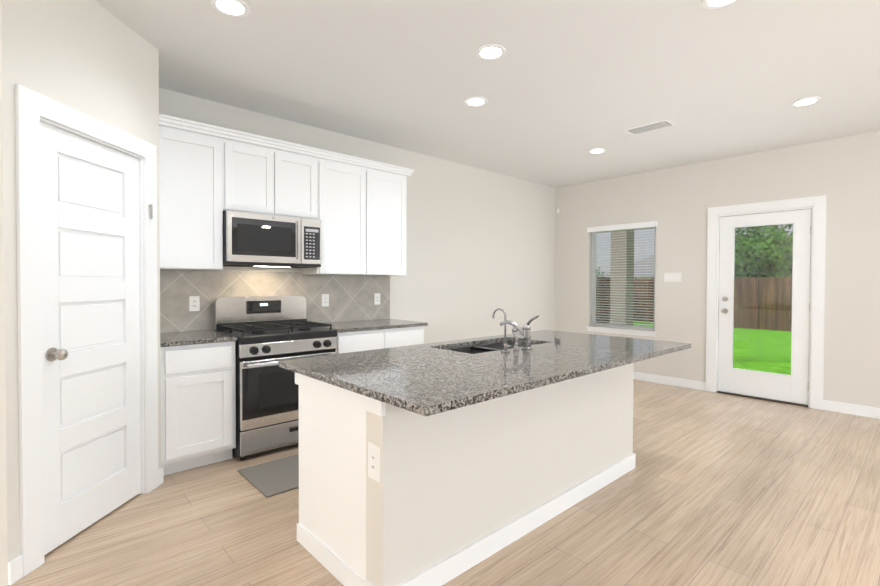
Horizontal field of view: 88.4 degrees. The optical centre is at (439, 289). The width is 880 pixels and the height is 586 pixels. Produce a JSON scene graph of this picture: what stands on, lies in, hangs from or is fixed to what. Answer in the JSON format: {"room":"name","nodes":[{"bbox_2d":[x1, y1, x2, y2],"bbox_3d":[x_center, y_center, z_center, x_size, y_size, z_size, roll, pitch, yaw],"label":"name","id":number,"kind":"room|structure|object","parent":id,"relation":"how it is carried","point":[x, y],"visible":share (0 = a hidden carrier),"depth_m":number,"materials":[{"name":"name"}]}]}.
{"room":"kitchen","nodes":[
{"label":"kitchen","id":0,"kind":"room"},
{"bbox_2d":[0,0,7,585],"bbox_3d":[-4.938,-0.094,-0.800,8.225,2.800,0.120,-1,1,-42],"label":"wall","id":1,"kind":"structure","parent":0,"point":[3,536],"depth_m":1.92,"materials":[{"name":"white paint"}]},
{"bbox_2d":[1,0,160,561],"bbox_3d":[-1.896,-0.134,2.430,0.120,2.800,1.000,0,1,3],"label":"wall","id":2,"kind":"structure","parent":0,"point":[94,59],"depth_m":2.20,"materials":[{"name":"white paint"}]},
{"bbox_2d":[8,467,163,584],"bbox_3d":[-1.834,1.216,2.451,0.014,0.100,1.006,0,1,3],"label":"baseboard","id":3,"kind":"structure","parent":2,"relation":"attached to","point":[15,569],"depth_m":1.98,"materials":[{"name":"white wood"}]},
{"bbox_2d":[15,84,158,576],"bbox_3d":[-1.880,0.181,2.437,0.154,2.170,0.895,0,1,3],"label":"door frame","id":4,"kind":"structure","parent":2,"relation":"attached to","point":[32,107],"depth_m":2.07,"materials":[{"name":"white wood"}]},
{"bbox_2d":[40,121,140,554],"bbox_3d":[-1.835,0.231,2.436,0.110,2.046,0.671,0,1,3],"label":"pantry door","id":5,"kind":"structure","parent":2,"relation":"in","point":[90,317],"depth_m":2.39,"materials":[{"name":"white paint"}]},
{"bbox_2d":[159,88,554,343],"bbox_3d":[-3.574,-0.138,2.302,14.720,2.800,0.150,-1,1,-42],"label":"wall","id":6,"kind":"structure","parent":0,"point":[480,246],"depth_m":5.64,"materials":[{"name":"white paint"}]},
{"bbox_2d":[189,296,199,310],"bbox_3d":[-1.977,0.112,3.640,0.075,0.120,0.008,-1,1,-42],"label":"outlet","id":7,"kind":"object","parent":6,"relation":"attached to","point":[194,303],"visible":1,"depth_m":3.64,"materials":[{"name":"white plastic"}]},
{"bbox_2d":[159,121,234,269],"bbox_3d":[-1.928,-0.671,3.460,0.553,1.032,0.339,-1,1,-42],"label":"upper cabinet","id":8,"kind":"object","parent":6,"relation":"attached to","point":[209,174],"depth_m":3.34,"materials":[{"name":"white paint"}]},
{"bbox_2d":[235,137,282,215],"bbox_3d":[-1.606,-0.906,3.750,0.459,0.570,0.339,-1,1,-42],"label":"upper cabinet","id":9,"kind":"object","parent":6,"relation":"attached to","point":[258,164],"depth_m":3.66,"materials":[{"name":"white paint"}]},
{"bbox_2d":[223,210,320,267],"bbox_3d":[-1.456,-0.403,3.837,0.784,0.419,0.425,-1,1,-42],"label":"over-the-range microwave","id":10,"kind":"object","parent":9,"relation":"attached to","point":[250,239],"visible":0.9,"depth_m":3.66,"materials":[{"name":"silver metal"}]},
{"bbox_2d":[283,145,318,219],"bbox_3d":[-1.361,-0.908,3.974,0.460,0.570,0.339,-1,1,-42],"label":"upper cabinet","id":11,"kind":"object","parent":6,"relation":"attached to","point":[300,166],"depth_m":3.90,"materials":[{"name":"white paint"}]},
{"bbox_2d":[322,294,328,306],"bbox_3d":[-1.120,0.102,4.422,0.075,0.120,0.008,-1,1,-42],"label":"outlet","id":12,"kind":"object","parent":6,"relation":"attached to","point":[325,299],"visible":1,"depth_m":4.42,"materials":[{"name":"white plastic"}]},
{"bbox_2d":[301,153,374,275],"bbox_3d":[-0.983,-0.671,4.323,0.565,1.052,0.339,-1,1,-42],"label":"upper cabinet","id":13,"kind":"object","parent":6,"relation":"attached to","point":[346,188],"depth_m":4.21,"materials":[{"name":"white paint"}]},
{"bbox_2d":[374,293,379,304],"bbox_3d":[-0.669,0.097,4.833,0.075,0.120,0.008,-1,1,-42],"label":"outlet","id":14,"kind":"object","parent":6,"relation":"attached to","point":[376,298],"visible":1,"depth_m":4.82,"materials":[{"name":"white plastic"}]},
{"bbox_2d":[375,165,410,275],"bbox_3d":[-0.660,-0.675,4.617,0.565,1.052,0.339,-1,1,-42],"label":"upper cabinet","id":15,"kind":"object","parent":6,"relation":"attached to","point":[390,184],"depth_m":4.55,"materials":[{"name":"white paint"}]},
{"bbox_2d":[7,379,879,585],"bbox_3d":[-0.159,1.392,-1.424,14.720,0.120,10.300,-1,1,-42],"label":"floor","id":16,"kind":"structure","parent":0,"point":[714,489],"depth_m":2.47,"materials":[{"name":"brown wood"}]},
{"bbox_2d":[160,342,235,474],"bbox_3d":[-1.863,0.809,3.351,0.479,0.885,0.628,-1,1,-42],"label":"base cabinet","id":17,"kind":"object","parent":16,"relation":"on","point":[198,385],"depth_m":3.12,"materials":[{"name":"white paint"}]},
{"bbox_2d":[160,330,236,345],"bbox_3d":[-1.855,0.352,3.337,0.480,0.030,0.648,-1,1,-42],"label":"countertop","id":18,"kind":"structure","parent":17,"relation":"on","point":[174,337],"depth_m":3.21,"materials":[{"name":"grey stone"}]},
{"bbox_2d":[238,454,298,497],"bbox_3d":[-0.893,1.250,3.237,0.900,0.014,0.520,-1,1,-42],"label":"kitchen mat","id":19,"kind":"object","parent":16,"relation":"on","point":[272,478],"visible":0.4,"depth_m":3.03,"materials":[{"name":"grey fabric"}]},
{"bbox_2d":[213,296,337,459],"bbox_3d":[-1.347,0.655,3.731,0.779,1.185,0.703,-1,1,-42],"label":"gas range","id":20,"kind":"object","parent":16,"relation":"on","point":[269,332],"visible":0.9,"depth_m":3.47,"materials":[{"name":"silver metal"}]},
{"bbox_2d":[336,330,391,353],"bbox_3d":[-0.883,0.798,4.245,0.576,0.885,0.628,-1,1,-42],"label":"base cabinet","id":21,"kind":"object","parent":16,"relation":"on","point":[363,340],"depth_m":4.01,"materials":[{"name":"white paint"}]},
{"bbox_2d":[318,318,427,333],"bbox_3d":[-0.712,0.339,4.379,1.019,0.030,0.648,-1,1,-42],"label":"countertop","id":22,"kind":"structure","parent":21,"relation":"on","point":[369,323],"depth_m":4.26,"materials":[{"name":"grey stone"}]},
{"bbox_2d":[392,326,423,346],"bbox_3d":[-0.571,0.795,4.529,0.576,0.885,0.628,-1,1,-42],"label":"base cabinet","id":23,"kind":"object","parent":16,"relation":"on","point":[411,335],"depth_m":4.34,"materials":[{"name":"white paint"}]},
{"bbox_2d":[295,364,635,585],"bbox_3d":[0.331,0.826,2.746,2.194,0.885,0.755,-1,1,-42],"label":"kitchen island","id":24,"kind":"object","parent":16,"relation":"on","point":[489,446],"depth_m":2.09,"materials":[{"name":"white paint"}]},
{"bbox_2d":[368,442,379,482],"bbox_3d":[-0.262,0.681,1.790,0.008,0.140,0.080,-1,1,-42],"label":"outlet","id":25,"kind":"object","parent":24,"relation":"attached to","point":[373,461],"visible":1,"depth_m":1.78,"materials":[{"name":"white plastic"}]},
{"bbox_2d":[279,330,594,383],"bbox_3d":[0.209,0.366,2.872,2.310,0.030,0.500,-1,1,-42],"label":"island countertop","id":26,"kind":"structure","parent":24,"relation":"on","point":[317,367],"depth_m":2.39,"materials":[{"name":"grey stone"}]},
{"bbox_2d":[451,340,510,351],"bbox_3d":[0.341,0.472,2.914,0.780,0.206,0.380,-1,1,-42],"label":"sink","id":27,"kind":"object","parent":26,"relation":"in","point":[486,346],"depth_m":3.01,"materials":[{"name":"metal"}]},
{"bbox_2d":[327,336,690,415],"bbox_3d":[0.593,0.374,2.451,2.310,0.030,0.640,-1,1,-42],"label":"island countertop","id":28,"kind":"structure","parent":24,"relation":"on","point":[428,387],"depth_m":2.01,"materials":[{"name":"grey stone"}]},
{"bbox_2d":[491,308,538,351],"bbox_3d":[0.447,0.230,2.652,0.256,0.251,0.184,-1,1,-42],"label":"faucet","id":29,"kind":"object","parent":28,"relation":"on","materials":[{"name":"silver metal"}]},
{"bbox_2d":[94,0,879,187],"bbox_3d":[-0.149,-1.527,-1.470,14.720,0.120,10.300,-1,1,-42],"label":"ceiling","id":30,"kind":"structure","parent":0,"point":[563,87],"depth_m":3.21,"materials":[{"name":"white paint"}]},
{"bbox_2d":[210,0,249,16],"bbox_3d":[-1.131,-1.528,2.440,0.196,0.007,0.196,-1,1,-42],"label":"recessed light","id":31,"kind":"object","parent":30,"relation":"in","point":[236,8],"visible":1,"depth_m":2.44,"materials":[{"name":"white plastic"}]},
{"bbox_2d":[464,97,487,106],"bbox_3d":[0.294,-1.543,3.713,0.196,0.007,0.196,-1,1,-42],"label":"recessed light","id":32,"kind":"object","parent":30,"relation":"in","point":[475,101],"visible":1,"depth_m":3.70,"materials":[{"name":"white plastic"}]},
{"bbox_2d":[476,44,505,59],"bbox_3d":[0.328,-1.530,2.918,0.196,0.007,0.196,-1,1,-42],"label":"recessed light","id":33,"kind":"object","parent":30,"relation":"in","point":[491,52],"visible":1,"depth_m":2.91,"materials":[{"name":"white plastic"}]},
{"bbox_2d":[588,148,605,153],"bbox_3d":[1.766,-1.559,5.082,0.196,0.007,0.196,-1,1,-42],"label":"recessed light","id":34,"kind":"object","parent":30,"relation":"in","point":[596,150],"visible":0.94,"depth_m":5.06,"materials":[{"name":"white plastic"}]},
{"bbox_2d":[623,119,675,135],"bbox_3d":[1.992,-1.543,4.314,0.210,0.014,0.410,-1,1,-42],"label":"ceiling vent","id":35,"kind":"object","parent":30,"relation":"in","point":[653,126],"visible":1,"depth_m":4.29,"materials":[{"name":"white metal"}]},
{"bbox_2d":[701,0,737,8],"bbox_3d":[1.470,-1.518,2.349,0.196,0.007,0.196,-1,1,-42],"label":"recessed light","id":36,"kind":"object","parent":30,"relation":"in","point":[712,4],"visible":1,"depth_m":2.39,"materials":[{"name":"white plastic"}]},
{"bbox_2d":[791,96,820,106],"bbox_3d":[2.983,-1.533,3.688,0.196,0.007,0.196,-1,1,-42],"label":"recessed light","id":37,"kind":"object","parent":30,"relation":"in","point":[805,101],"visible":0.98,"depth_m":3.67,"materials":[{"name":"white plastic"}]},
{"bbox_2d":[554,131,879,407],"bbox_3d":[5.228,-0.126,3.462,0.150,2.800,10.000,-1,1,-42],"label":"wall","id":38,"kind":"structure","parent":0,"point":[842,174],"depth_m":5.38,"materials":[{"name":"white paint"}]},
{"bbox_2d":[586,227,656,336],"bbox_3d":[2.556,-0.133,6.351,0.155,1.495,1.010,-1,1,-42],"label":"window","id":39,"kind":"structure","parent":38,"relation":"in","point":[639,332],"depth_m":6.40,"materials":[{"name":"white"}]},
{"bbox_2d":[587,221,656,329],"bbox_3d":[2.530,-0.189,6.326,0.095,1.442,0.990,-1,1,-42],"label":"window blinds","id":40,"kind":"object","parent":39,"relation":"attached to","point":[639,225],"visible":0.88,"depth_m":6.30,"materials":[{"name":"white plastic"}]},
{"bbox_2d":[664,273,681,281],"bbox_3d":[2.988,-0.159,5.799,0.010,0.104,0.208,-1,1,-42],"label":"switch plate","id":41,"kind":"object","parent":38,"relation":"attached to","point":[672,277],"visible":1,"depth_m":5.80,"materials":[{"name":"white plastic"}]},
{"bbox_2d":[634,372,879,418],"bbox_3d":[5.163,1.222,3.428,0.014,0.105,10.000,-1,1,-42],"label":"baseboard","id":42,"kind":"structure","parent":38,"relation":"attached to","point":[857,410],"depth_m":4.70,"materials":[{"name":"white wood"}]},
{"bbox_2d":[718,209,810,404],"bbox_3d":[3.629,0.179,5.104,0.117,2.084,0.860,-1,1,-42],"label":"back door","id":43,"kind":"structure","parent":38,"relation":"in","point":[793,386],"depth_m":5.05,"materials":[{"name":"white paint"}]},
{"bbox_2d":[706,195,825,409],"bbox_3d":[3.676,0.128,5.151,0.170,2.230,1.100,-1,1,-42],"label":"door frame","id":44,"kind":"structure","parent":38,"relation":"attached to","point":[817,291],"depth_m":4.85,"materials":[{"name":"white paint"}]},
{"label":"outside","id":45,"kind":"structure","parent":0,"visible":0},
{"bbox_2d":[634,297,791,374],"bbox_3d":[25.709,1.347,28.943,64.430,0.100,80.000,-1,1,-42],"label":"lawn","id":46,"kind":"structure","parent":45,"point":[748,349],"depth_m":11.44,"materials":[{"name":"green plant"}]},
{"bbox_2d":[610,230,633,324],"bbox_3d":[3.569,-0.341,8.862,0.380,3.750,0.380,-1,1,-42],"label":"porch column","id":47,"kind":"structure","parent":46,"relation":"on","point":[624,246],"depth_m":8.75,"materials":[{"name":"beige"}]},
{"bbox_2d":[600,255,653,286],"bbox_3d":[27.767,-1.789,55.535,10.700,5.350,12.600,-1,1,-42],"label":"neighbouring house","id":48,"kind":"structure","parent":46,"relation":"on","point":[647,268],"depth_m":53.48,"materials":[{"name":"beige"}]},
{"bbox_2d":[596,277,791,331],"bbox_3d":[13.550,0.663,5.072,12.605,1.930,29.300,-1,1,-42],"label":"fence","id":49,"kind":"object","parent":46,"relation":"on","point":[764,292],"depth_m":16.63,"materials":[{"name":"brown wood"}]},
{"bbox_2d":[596,223,792,311],"bbox_3d":[14.376,-2.744,21.030,9.594,8.248,17.915,-1,1,-42],"label":"trees","id":50,"kind":"object","parent":46,"relation":"on","point":[774,266],"depth_m":17.67,"materials":[{"name":"green plant"}]}
]}

